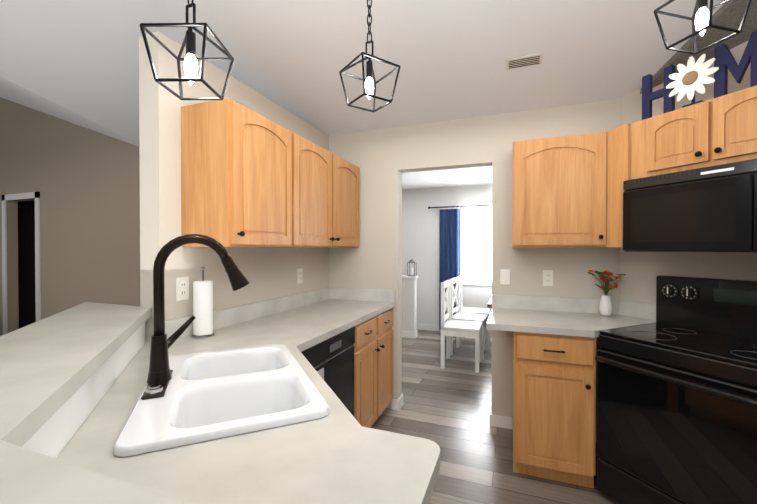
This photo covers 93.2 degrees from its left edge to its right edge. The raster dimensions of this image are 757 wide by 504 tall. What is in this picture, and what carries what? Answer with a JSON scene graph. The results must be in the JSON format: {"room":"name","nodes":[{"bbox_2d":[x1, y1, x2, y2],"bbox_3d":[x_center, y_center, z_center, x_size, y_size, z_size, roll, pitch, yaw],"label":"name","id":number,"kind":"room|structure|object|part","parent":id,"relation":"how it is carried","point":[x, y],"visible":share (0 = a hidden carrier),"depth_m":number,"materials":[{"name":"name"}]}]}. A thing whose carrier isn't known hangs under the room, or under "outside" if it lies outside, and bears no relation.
{"room":"kitchen","nodes":[
{"label":"kitchen","id":0,"kind":"room"},
{"bbox_2d":[139,31,328,341],"bbox_3d":[-0.800,0.141,2.478,0.130,2.369,1.647,0,1,21],"label":"wall","id":1,"kind":"structure","parent":0,"point":[269,273],"depth_m":1.79,"materials":[{"name":"paint"}]},
{"bbox_2d":[176,277,188,300],"bbox_3d":[-0.983,0.182,1.799,0.008,0.116,0.072,0,1,21],"label":"outlet","id":2,"kind":"object","parent":1,"relation":"attached to","point":[182,288],"visible":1,"depth_m":1.79,"materials":[{"name":"white plastic"}]},
{"bbox_2d":[181,98,300,247],"bbox_3d":[-0.738,-0.380,1.997,0.319,0.700,0.564,0,1,21],"label":"upper cabinet","id":3,"kind":"object","parent":1,"relation":"attached to","point":[250,178],"depth_m":1.77,"materials":[{"name":"brown wood"}]},
{"bbox_2d":[297,268,302,283],"bbox_3d":[-0.610,0.183,2.786,0.008,0.116,0.072,0,1,21],"label":"outlet","id":4,"kind":"object","parent":1,"relation":"attached to","point":[299,275],"visible":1,"depth_m":2.78,"materials":[{"name":"white plastic"}]},
{"bbox_2d":[301,137,359,247],"bbox_3d":[-0.496,-0.385,2.639,0.319,0.700,1.064,0,1,21],"label":"upper cabinet","id":5,"kind":"object","parent":1,"relation":"attached to","point":[330,193],"depth_m":2.56,"materials":[{"name":"brown wood"}]},
{"bbox_2d":[0,97,620,440],"bbox_3d":[-4.581,-1.795,4.834,15.320,6.200,0.120,0,1,21],"label":"wall","id":6,"kind":"structure","parent":0,"point":[84,182],"depth_m":3.11,"materials":[{"name":"beige paint"}]},
{"bbox_2d":[1,192,40,334],"bbox_3d":[-4.896,0.250,4.897,0.860,2.110,0.017,0,1,21],"label":"door frame","id":7,"kind":"structure","parent":6,"relation":"attached to","point":[29,195],"depth_m":4.86,"materials":[{"name":"white paint"}]},
{"bbox_2d":[18,200,35,328],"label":"room door","id":8,"kind":"structure","parent":6,"relation":"in","point":[26,264],"depth_m":6.17,"materials":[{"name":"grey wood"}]},
{"bbox_2d":[391,394,512,428],"bbox_3d":[0.581,1.280,2.912,0.955,0.085,0.144,0,1,21],"label":"baseboard","id":9,"kind":"structure","parent":6,"relation":"attached to","point":[501,421],"depth_m":2.72,"materials":[{"name":"white paint"}]},
{"bbox_2d":[500,269,509,284],"bbox_3d":[0.953,0.184,2.691,0.072,0.116,0.012,0,1,21],"label":"light switch","id":10,"kind":"object","parent":6,"relation":"attached to","point":[504,276],"visible":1,"depth_m":2.69,"materials":[{"name":"white plastic"}]},
{"bbox_2d":[543,270,553,285],"bbox_3d":[1.228,0.185,2.590,0.072,0.116,0.008,0,1,21],"label":"outlet","id":11,"kind":"object","parent":6,"relation":"attached to","point":[548,277],"visible":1,"depth_m":2.59,"materials":[{"name":"white plastic"}]},
{"bbox_2d":[512,123,630,247],"bbox_3d":[1.223,-0.388,2.361,0.636,0.710,0.425,0,1,21],"label":"upper cabinet","id":12,"kind":"object","parent":6,"relation":"attached to","point":[559,192],"depth_m":2.26,"materials":[{"name":"brown wood"}]},
{"bbox_3d":[1.423,-0.386,2.126,0.018,0.710,0.140,0,1,-14],"label":"wall cabinet filler panel","id":13,"kind":"part","parent":12,"relation":"part of","materials":[{"name":"brown wood"}]},
{"bbox_2d":[0,0,723,188],"bbox_3d":[-5.439,-3.632,2.544,15.320,5.223,11.000,0,1,21],"label":"ceiling","id":14,"kind":"structure","parent":0,"point":[294,57],"depth_m":2.19,"materials":[{"name":"grey paint"}]},
{"bbox_2d":[139,0,233,99],"bbox_3d":[-0.473,-0.941,0.898,0.158,1.069,0.157,0,1,1],"label":"pendant light","id":15,"kind":"object","parent":14,"relation":"hanging from","point":[190,63],"visible":1,"depth_m":0.89,"materials":[{"name":"black metal"}]},
{"bbox_2d":[339,0,399,112],"bbox_3d":[-0.032,-0.950,1.244,0.158,0.867,0.158,0,1,-34],"label":"pendant light","id":16,"kind":"object","parent":14,"relation":"hanging from","point":[368,86],"visible":1,"depth_m":1.24,"materials":[{"name":"black metal"}]},
{"bbox_2d":[506,52,542,69],"bbox_3d":[0.872,-1.143,2.145,0.200,0.027,0.099,0,1,21],"label":"ceiling vent","id":17,"kind":"object","parent":14,"relation":"in","point":[530,60],"visible":1,"depth_m":2.14,"materials":[{"name":"silver metal"}]},
{"bbox_2d":[654,0,751,54],"bbox_3d":[0.905,-0.975,0.998,0.158,0.771,0.158,0,1,-14],"label":"pendant light","id":18,"kind":"object","parent":14,"relation":"hanging from","point":[702,21],"visible":1,"depth_m":1.00,"materials":[{"name":"black metal"}]},
{"bbox_2d":[402,275,417,331],"bbox_3d":[0.235,0.829,5.594,0.750,0.940,0.160,0,1,21],"label":"wall","id":19,"kind":"structure","parent":0,"point":[409,303],"depth_m":5.45,"materials":[{"name":"white paint"}]},
{"bbox_2d":[407,259,416,275],"bbox_3d":[0.511,0.229,5.484,0.120,0.260,0.120,0,1,21],"label":"lantern","id":20,"kind":"object","parent":19,"relation":"on","point":[411,269],"visible":1,"depth_m":5.46,"materials":[{"name":"grey metal"}]},
{"bbox_2d":[402,184,491,327],"bbox_3d":[1.207,0.071,5.883,5.220,2.450,0.120,0,1,21],"label":"wall","id":21,"kind":"structure","parent":0,"point":[420,233],"depth_m":5.95,"materials":[{"name":"white paint"}]},
{"bbox_2d":[428,204,491,208],"bbox_3d":[1.855,-0.731,5.514,2.211,0.044,0.096,0,1,21],"label":"curtain rod","id":22,"kind":"object","parent":21,"relation":"attached to","point":[459,206],"visible":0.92,"depth_m":5.69,"materials":[{"name":"black metal"}]},
{"bbox_2d":[439,209,460,329],"bbox_3d":[1.151,0.284,5.765,0.340,1.965,0.050,0,1,21],"label":"curtain","id":23,"kind":"object","parent":22,"relation":"hanging from","point":[449,243],"visible":0.67,"depth_m":5.76,"materials":[{"name":"blue fabric"}]},
{"bbox_2d":[457,203,491,285],"bbox_3d":[2.035,-0.126,5.526,1.620,1.290,0.080,0,1,21],"label":"dining room window","id":24,"kind":"structure","parent":21,"relation":"in","point":[476,244],"depth_m":5.72,"materials":[{"name":"white glass"}]},
{"bbox_2d":[370,329,618,503],"bbox_3d":[-3.832,1.351,3.051,18.000,0.060,13.000,0,1,21],"label":"floor","id":25,"kind":"structure","parent":0,"point":[447,409],"depth_m":2.68,"materials":[{"name":"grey wood"}]},
{"bbox_2d":[0,302,189,503],"bbox_3d":[-0.863,0.803,0.953,1.910,1.072,1.262,0,1,21],"label":"raised bar","id":26,"kind":"object","parent":25,"relation":"on","point":[61,372],"visible":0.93,"depth_m":0.78,"materials":[{"name":"white"}]},
{"bbox_2d":[301,326,354,415],"bbox_3d":[-0.534,0.897,2.095,0.604,0.864,0.610,0,1,21],"label":"dishwasher","id":27,"kind":"object","parent":25,"relation":"on","point":[331,360],"visible":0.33,"depth_m":2.06,"materials":[{"name":"black metal"}]},
{"bbox_2d":[354,308,393,427],"bbox_3d":[-0.279,0.891,2.748,0.656,0.866,0.783,0,1,21],"label":"base cabinet","id":28,"kind":"object","parent":25,"relation":"on","point":[373,364],"visible":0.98,"depth_m":2.58,"materials":[{"name":"brown wood"}]},
{"bbox_2d":[441,280,481,372],"bbox_3d":[0.975,0.826,4.170,0.420,0.970,0.420,0,1,21],"label":"dining chair","id":29,"kind":"object","parent":25,"relation":"on","point":[465,329],"visible":1,"depth_m":4.04,"materials":[{"name":"white paint"}]},
{"bbox_2d":[449,277,487,358],"bbox_3d":[1.181,0.822,4.659,0.420,0.970,0.420,0,1,26],"label":"dining chair","id":30,"kind":"object","parent":25,"relation":"on","point":[455,298],"visible":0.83,"depth_m":4.65,"materials":[{"name":"white paint"}]},
{"bbox_2d":[458,274,489,347],"bbox_3d":[1.374,0.818,5.142,0.420,0.970,0.420,0,1,17],"label":"dining chair","id":31,"kind":"object","parent":25,"relation":"on","point":[483,311],"visible":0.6,"depth_m":5.10,"materials":[{"name":"white paint"}]},
{"bbox_2d":[487,296,491,307],"bbox_3d":[1.950,0.924,4.391,1.070,0.770,1.700,0,1,21],"label":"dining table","id":32,"kind":"object","parent":25,"relation":"on","point":[489,304],"visible":0.08,"depth_m":3.80,"materials":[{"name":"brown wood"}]},
{"bbox_2d":[513,332,595,487],"bbox_3d":[1.093,0.895,2.298,0.425,0.866,0.657,0,1,21],"label":"base cabinet","id":33,"kind":"object","parent":25,"relation":"on","point":[554,407],"visible":1,"depth_m":2.03,"materials":[{"name":"brown wood"}]},
{"bbox_2d":[486,294,655,337],"bbox_3d":[1.229,0.392,2.258,1.010,0.137,0.628,0,1,21],"label":"countertop","id":34,"kind":"structure","parent":33,"relation":"on","point":[579,317],"depth_m":2.32,"materials":[{"name":"laminate"}]},
{"bbox_2d":[587,270,624,315],"bbox_3d":[1.518,0.269,2.389,0.237,0.304,0.100,0,1,21],"label":"flower vase","id":35,"kind":"object","parent":34,"relation":"on","point":[605,307],"visible":1,"depth_m":2.37,"materials":[{"name":"white ceramic"}]},
{"bbox_2d":[595,275,756,503],"bbox_3d":[1.589,0.738,1.714,0.691,1.190,0.756,0,1,-24],"label":"stove","id":36,"kind":"object","parent":25,"relation":"on","point":[677,402],"visible":1,"depth_m":1.69,"materials":[{"name":"black metal"}]},
{"bbox_3d":[-0.402,0.905,1.083,1.165,0.866,1.180,0,1,21],"label":"base cabinet","id":37,"kind":"object","parent":25,"relation":"on","visible":0},
{"bbox_2d":[59,287,394,454],"bbox_3d":[-0.581,0.394,1.945,0.660,0.137,2.491,0,1,21],"label":"countertop","id":38,"kind":"structure","parent":37,"relation":"on","point":[316,316],"depth_m":1.95,"materials":[{"name":"laminate"}]},
{"bbox_2d":[141,234,249,399],"bbox_3d":[-0.577,0.175,1.160,0.304,0.470,0.235,0,1,-24],"label":"faucet","id":39,"kind":"object","parent":38,"relation":"on","point":[159,377],"visible":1,"depth_m":1.12,"materials":[{"name":"brown metal"}]},
{"bbox_2d":[191,267,214,337],"bbox_3d":[-0.895,0.249,1.825,0.112,0.354,0.112,0,1,21],"label":"paper towel holder","id":40,"kind":"object","parent":38,"relation":"on","point":[203,306],"visible":1,"depth_m":1.79,"materials":[{"name":"white paper"}]},
{"bbox_2d":[56,343,439,503],"bbox_3d":[-0.198,0.453,0.964,0.751,0.037,1.129,0,1,21],"label":"countertop","id":41,"kind":"structure","parent":37,"relation":"on","point":[338,454],"depth_m":0.74,"materials":[{"name":"laminate"}]},
{"bbox_2d":[113,344,328,456],"bbox_3d":[-0.490,0.506,1.177,0.485,0.192,0.720,0,1,-24],"label":"sink","id":42,"kind":"object","parent":41,"relation":"in","point":[211,395],"visible":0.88,"depth_m":1.13,"materials":[{"name":"white ceramic"}]},
{"bbox_2d":[620,40,756,303],"bbox_3d":[1.969,0.021,1.922,0.170,2.620,1.200,0,1,-24],"label":"wall","id":43,"kind":"structure","parent":0,"point":[641,271],"depth_m":2.15,"materials":[{"name":"paint"}]},
{"bbox_2d":[631,85,756,179],"bbox_3d":[1.729,-0.574,1.765,0.386,0.328,0.760,0,1,-24],"label":"upper cabinet","id":44,"kind":"object","parent":43,"relation":"attached to","point":[720,130],"visible":0.98,"depth_m":1.75,"materials":[{"name":"brown wood"}]},
{"bbox_2d":[623,159,756,251],"bbox_3d":[1.718,-0.203,1.764,0.407,0.400,0.756,0,1,-24],"label":"microwave","id":45,"kind":"object","parent":44,"relation":"attached to","point":[709,209],"visible":1,"depth_m":1.72,"materials":[{"name":"black metal"}]},
{"bbox_2d":[642,30,756,119],"bbox_3d":[1.613,-0.863,1.732,0.060,0.250,0.630,0,1,-24],"label":"home sign","id":46,"kind":"object","parent":44,"relation":"on","point":[692,77],"visible":0.98,"depth_m":1.76,"materials":[{"name":"blue paint"}]},
{"bbox_2d":[640,0,756,93],"bbox_3d":[1.597,-1.281,1.010,0.785,0.567,2.675,0,1,21],"label":"ceiling panel","id":47,"kind":"object","parent":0,"point":[729,14],"visible":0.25,"depth_m":1.82,"materials":[{"name":"beige paint"}]},
{"bbox_3d":[-1.802,0.075,5.474,0.120,2.450,3.010,0,1,21],"label":"wall","id":48,"kind":"structure","parent":0,"visible":0},
{"bbox_2d":[402,331,415,338],"bbox_3d":[0.217,1.249,5.533,0.723,0.100,0.012,0,1,21],"label":"baseboard","id":49,"kind":"structure","parent":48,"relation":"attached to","point":[414,335],"depth_m":5.44,"materials":[{"name":"white paint"}]},
{"bbox_2d":[417,323,491,334],"bbox_3d":[1.174,1.246,5.834,5.200,0.100,0.012,0,1,21],"label":"baseboard","id":50,"kind":"structure","parent":48,"relation":"attached to","point":[432,327],"depth_m":5.94,"materials":[{"name":"white paint"}]}
]}

